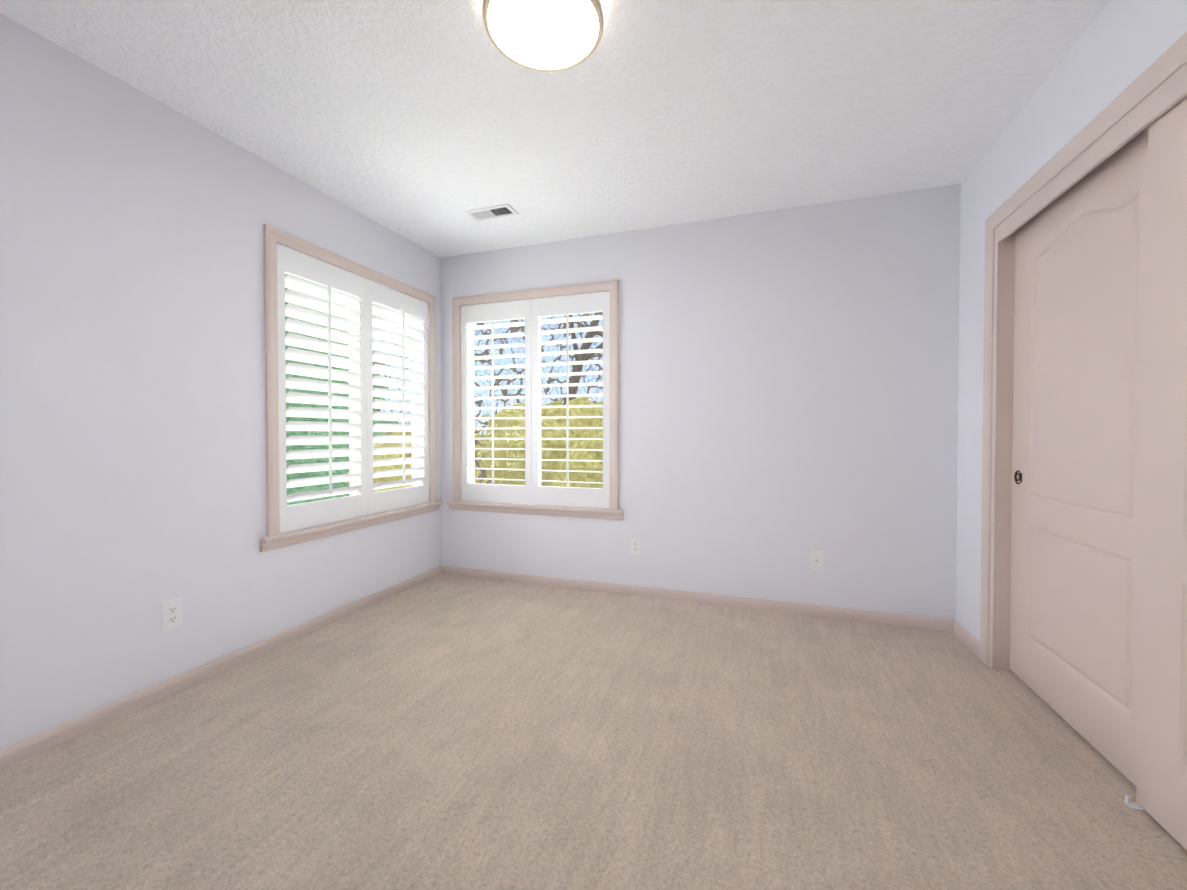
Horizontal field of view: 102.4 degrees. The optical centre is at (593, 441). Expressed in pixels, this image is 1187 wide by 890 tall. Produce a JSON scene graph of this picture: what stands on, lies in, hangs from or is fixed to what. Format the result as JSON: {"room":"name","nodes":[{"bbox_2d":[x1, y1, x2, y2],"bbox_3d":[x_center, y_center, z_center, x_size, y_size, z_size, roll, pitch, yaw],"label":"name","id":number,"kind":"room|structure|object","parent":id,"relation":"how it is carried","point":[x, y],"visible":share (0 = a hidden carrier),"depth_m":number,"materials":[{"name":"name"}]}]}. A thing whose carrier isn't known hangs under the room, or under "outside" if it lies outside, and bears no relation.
{"room":"empty bedroom","nodes":[
{"label":"empty bedroom","id":0,"kind":"room"},
{"bbox_2d":[0,13,441,748],"bbox_3d":[-1.814,-0.170,2.061,0.140,2.440,3.785,0,1,19],"label":"wall","id":1,"kind":"structure","parent":0,"point":[132,405],"depth_m":1.88,"materials":[{"name":"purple paint"}]},
{"bbox_2d":[162,598,181,631],"bbox_3d":[-1.763,0.724,1.996,0.008,0.117,0.071,0,1,19],"label":"electrical outlet","id":2,"kind":"object","parent":1,"relation":"attached to","point":[172,614],"visible":1,"depth_m":1.99,"materials":[{"name":"white plastic"}]},
{"bbox_2d":[0,565,443,769],"bbox_3d":[-1.741,1.020,2.055,0.013,0.062,3.505,0,1,19],"label":"baseboard","id":3,"kind":"structure","parent":1,"relation":"attached to","point":[16,752],"depth_m":2.01,"materials":[{"name":"beige paint"}]},
{"bbox_2d":[263,224,436,536],"bbox_3d":[-1.410,-0.309,2.989,0.017,1.550,1.314,0,1,19],"label":"window","id":4,"kind":"structure","parent":1,"relation":"in","point":[273,236],"depth_m":2.42,"materials":[{"name":"beige paint"}]},
{"bbox_2d":[277,243,429,532],"bbox_3d":[-1.432,-0.278,2.997,0.084,1.486,1.194,0,1,19],"label":"window shutters","id":5,"kind":"object","parent":4,"relation":"attached to","point":[315,279],"visible":0.98,"depth_m":2.86,"materials":[{"name":"white paint"}]},
{"bbox_2d":[260,501,442,551],"bbox_3d":[-1.443,0.500,3.013,0.138,0.069,1.386,0,1,19],"label":"stool","id":6,"kind":"object","parent":1,"relation":"attached to","point":[285,539],"visible":0.92,"depth_m":2.78,"materials":[{"name":"beige paint"}]},
{"bbox_2d":[285,305,418,503],"bbox_3d":[-1.524,-0.279,3.029,0.034,1.489,1.188,0,1,19],"label":"window","id":7,"kind":"structure","parent":1,"relation":"in","point":[354,470],"depth_m":3.03,"materials":[{"name":"clear glass"}]},
{"bbox_2d":[0,0,1108,257],"bbox_3d":[0.191,-1.429,1.351,4.381,0.100,3.785,0,1,19],"label":"ceiling","id":8,"kind":"structure","parent":0,"point":[424,124],"depth_m":1.92,"materials":[{"name":"white paint"}]},
{"bbox_2d":[464,204,518,221],"bbox_3d":[-0.623,-1.399,2.920,0.301,0.009,0.136,0,1,19],"label":"ceiling vent","id":9,"kind":"object","parent":8,"relation":"in","point":[493,212],"visible":1,"depth_m":2.92,"materials":[{"name":"white metal"}]},
{"bbox_2d":[482,0,603,71],"bbox_3d":[-0.156,-1.333,1.494,0.376,0.096,0.376,0,1,19],"label":"flush-mount light","id":10,"kind":"object","parent":8,"relation":"attached to","point":[548,35],"visible":1,"depth_m":1.50,"materials":[{"name":"white glass"}]},
{"bbox_2d":[0,574,1186,889],"bbox_3d":[0.201,1.091,1.387,4.261,0.060,3.645,0,1,19],"label":"floor","id":11,"kind":"structure","parent":0,"point":[450,732],"depth_m":1.54,"materials":[{"name":"carpet"}]},
{"bbox_2d":[1124,795,1145,810],"bbox_3d":[1.589,1.046,1.382,0.066,0.030,0.026,0,1,19],"label":"floor guide","id":12,"kind":"object","parent":11,"relation":"on","point":[1128,802],"visible":0.48,"depth_m":1.39,"materials":[{"name":"white plastic"}]},
{"bbox_2d":[441,184,960,619],"bbox_3d":[0.430,-0.188,3.216,3.351,2.440,0.140,0,1,19],"label":"wall","id":13,"kind":"structure","parent":0,"point":[788,387],"depth_m":2.92,"materials":[{"name":"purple paint"}]},
{"bbox_2d":[447,501,623,519],"bbox_3d":[-0.443,0.493,3.481,1.386,0.069,0.138,0,1,19],"label":"stool","id":14,"kind":"object","parent":13,"relation":"attached to","point":[581,512],"visible":0.85,"depth_m":3.41,"materials":[{"name":"beige paint"}]},
{"bbox_2d":[452,280,618,509],"bbox_3d":[-0.454,-0.316,3.435,1.314,1.550,0.017,0,1,19],"label":"window","id":15,"kind":"structure","parent":13,"relation":"in","point":[612,286],"depth_m":3.32,"materials":[{"name":"beige paint"}]},
{"bbox_2d":[460,291,609,508],"bbox_3d":[-0.447,-0.285,3.457,1.194,1.486,0.100,0,1,19],"label":"window shutters","id":16,"kind":"object","parent":15,"relation":"attached to","point":[531,491],"visible":1,"depth_m":3.44,"materials":[{"name":"white paint"}]},
{"bbox_2d":[469,312,602,487],"bbox_3d":[-0.415,-0.287,3.549,1.188,1.489,0.034,0,1,19],"label":"window","id":17,"kind":"structure","parent":13,"relation":"in","point":[471,414],"depth_m":3.71,"materials":[{"name":"clear glass"}]},
{"bbox_2d":[630,537,640,554],"bbox_3d":[0.281,0.703,3.203,0.071,0.117,0.008,0,1,19],"label":"electrical outlet","id":18,"kind":"object","parent":13,"relation":"attached to","point":[635,545],"visible":1,"depth_m":3.20,"materials":[{"name":"white plastic"}]},
{"bbox_2d":[444,566,951,630],"bbox_3d":[0.419,1.003,3.157,3.321,0.062,0.013,0,1,19],"label":"baseboard","id":19,"kind":"structure","parent":13,"relation":"attached to","point":[742,602],"depth_m":3.02,"materials":[{"name":"beige paint"}]},
{"bbox_2d":[810,550,822,570],"bbox_3d":[1.327,0.707,2.838,0.071,0.117,0.018,0,1,19],"label":"outlet","id":20,"kind":"object","parent":13,"relation":"attached to","point":[816,559],"visible":1,"depth_m":2.84,"materials":[{"name":"white plastic"}]},
{"bbox_2d":[956,0,1186,641],"bbox_3d":[1.487,-0.152,0.925,0.140,2.440,3.785,0,1,19],"label":"wall","id":21,"kind":"structure","parent":0,"point":[1118,47],"depth_m":2.03,"materials":[{"name":"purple paint"}]},
{"bbox_2d":[952,620,979,657],"bbox_3d":[1.925,1.014,2.450,0.013,0.062,0.320,0,1,19],"label":"baseboard","id":22,"kind":"structure","parent":21,"relation":"attached to","point":[957,628],"depth_m":2.46,"materials":[{"name":"beige paint"}]},
{"bbox_2d":[980,31,1186,664],"bbox_3d":[1.554,0.011,1.365,0.018,2.100,1.945,0,1,19],"label":"trim","id":23,"kind":"structure","parent":21,"relation":"attached to","point":[1171,60],"depth_m":2.06,"materials":[{"name":"beige paint"}]},
{"bbox_2d":[989,63,1186,670],"bbox_3d":[1.626,0.023,1.340,0.146,2.076,1.805,0,1,19],"label":"door frame","id":24,"kind":"structure","parent":21,"relation":"attached to","point":[1163,98],"depth_m":2.17,"materials":[{"name":"beige paint"}]},
{"label":"outside","id":25,"kind":"structure","parent":0,"visible":0},
{"label":"lawn","id":26,"kind":"structure","parent":25,"visible":0},
{"bbox_2d":[285,274,386,504],"bbox_3d":[-4.937,-1.397,8.282,3.284,5.500,3.008,0,1,19],"label":"conifer tree","id":27,"kind":"object","parent":26,"relation":"on","point":[301,489],"depth_m":7.59,"materials":[{"name":"green plant"}]},
{"bbox_2d":[344,318,399,423],"bbox_3d":[-6.303,-2.091,11.114,3.830,6.800,3.754,0,1,19],"label":"conifer tree","id":28,"kind":"object","parent":26,"relation":"on","point":[386,421],"depth_m":11.49,"materials":[{"name":"green plant"}]},
{"bbox_2d":[345,432,476,491],"bbox_3d":[-3.659,0.772,9.413,2.696,2.386,3.904,0,1,19],"label":"shrub","id":29,"kind":"object","parent":26,"relation":"on","point":[390,467],"depth_m":8.01,"materials":[{"name":"green plant"}]},
{"bbox_2d":[485,397,602,487],"bbox_3d":[-0.473,0.546,8.852,3.438,2.873,2.754,0,1,19],"label":"shrub","id":30,"kind":"object","parent":26,"relation":"on","point":[560,444],"depth_m":7.94,"materials":[{"name":"green plant"}]},
{"bbox_2d":[563,312,602,404],"bbox_3d":[1.150,-4.106,10.510,6.618,10.901,8.950,0,1,19],"label":"bare tree","id":31,"kind":"object","parent":26,"relation":"on","point":[578,368],"depth_m":10.39,"materials":[{"name":"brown plant"}]},
{"bbox_3d":[1.615,-0.973,1.329,0.090,0.032,1.731,0,1,19],"label":"track rail","id":32,"kind":"object","parent":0,"visible":0},
{"bbox_2d":[1009,127,1147,786],"bbox_3d":[1.772,0.043,1.740,0.036,2.000,0.885,0,1,19],"label":"closet door","id":33,"kind":"structure","parent":32,"relation":"hanging from","point":[1079,333],"depth_m":1.69,"materials":[{"name":"beige paint"}]},
{"bbox_2d":[1136,96,1186,849],"bbox_3d":[1.454,0.055,0.951,0.036,2.000,0.885,0,1,19],"label":"closet door","id":34,"kind":"structure","parent":32,"relation":"hanging from","point":[1161,796],"depth_m":1.30,"materials":[{"name":"beige paint"}]},
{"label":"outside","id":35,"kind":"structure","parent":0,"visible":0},
{"bbox_2d":[285,287,379,411],"bbox_3d":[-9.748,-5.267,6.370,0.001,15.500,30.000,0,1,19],"label":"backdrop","id":36,"kind":"structure","parent":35,"point":[374,409],"depth_m":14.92,"materials":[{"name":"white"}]},
{"bbox_2d":[380,312,602,483],"bbox_3d":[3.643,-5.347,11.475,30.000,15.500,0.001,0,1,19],"label":"tree","id":37,"kind":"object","parent":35,"point":[481,473],"depth_m":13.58,"materials":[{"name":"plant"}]}
]}

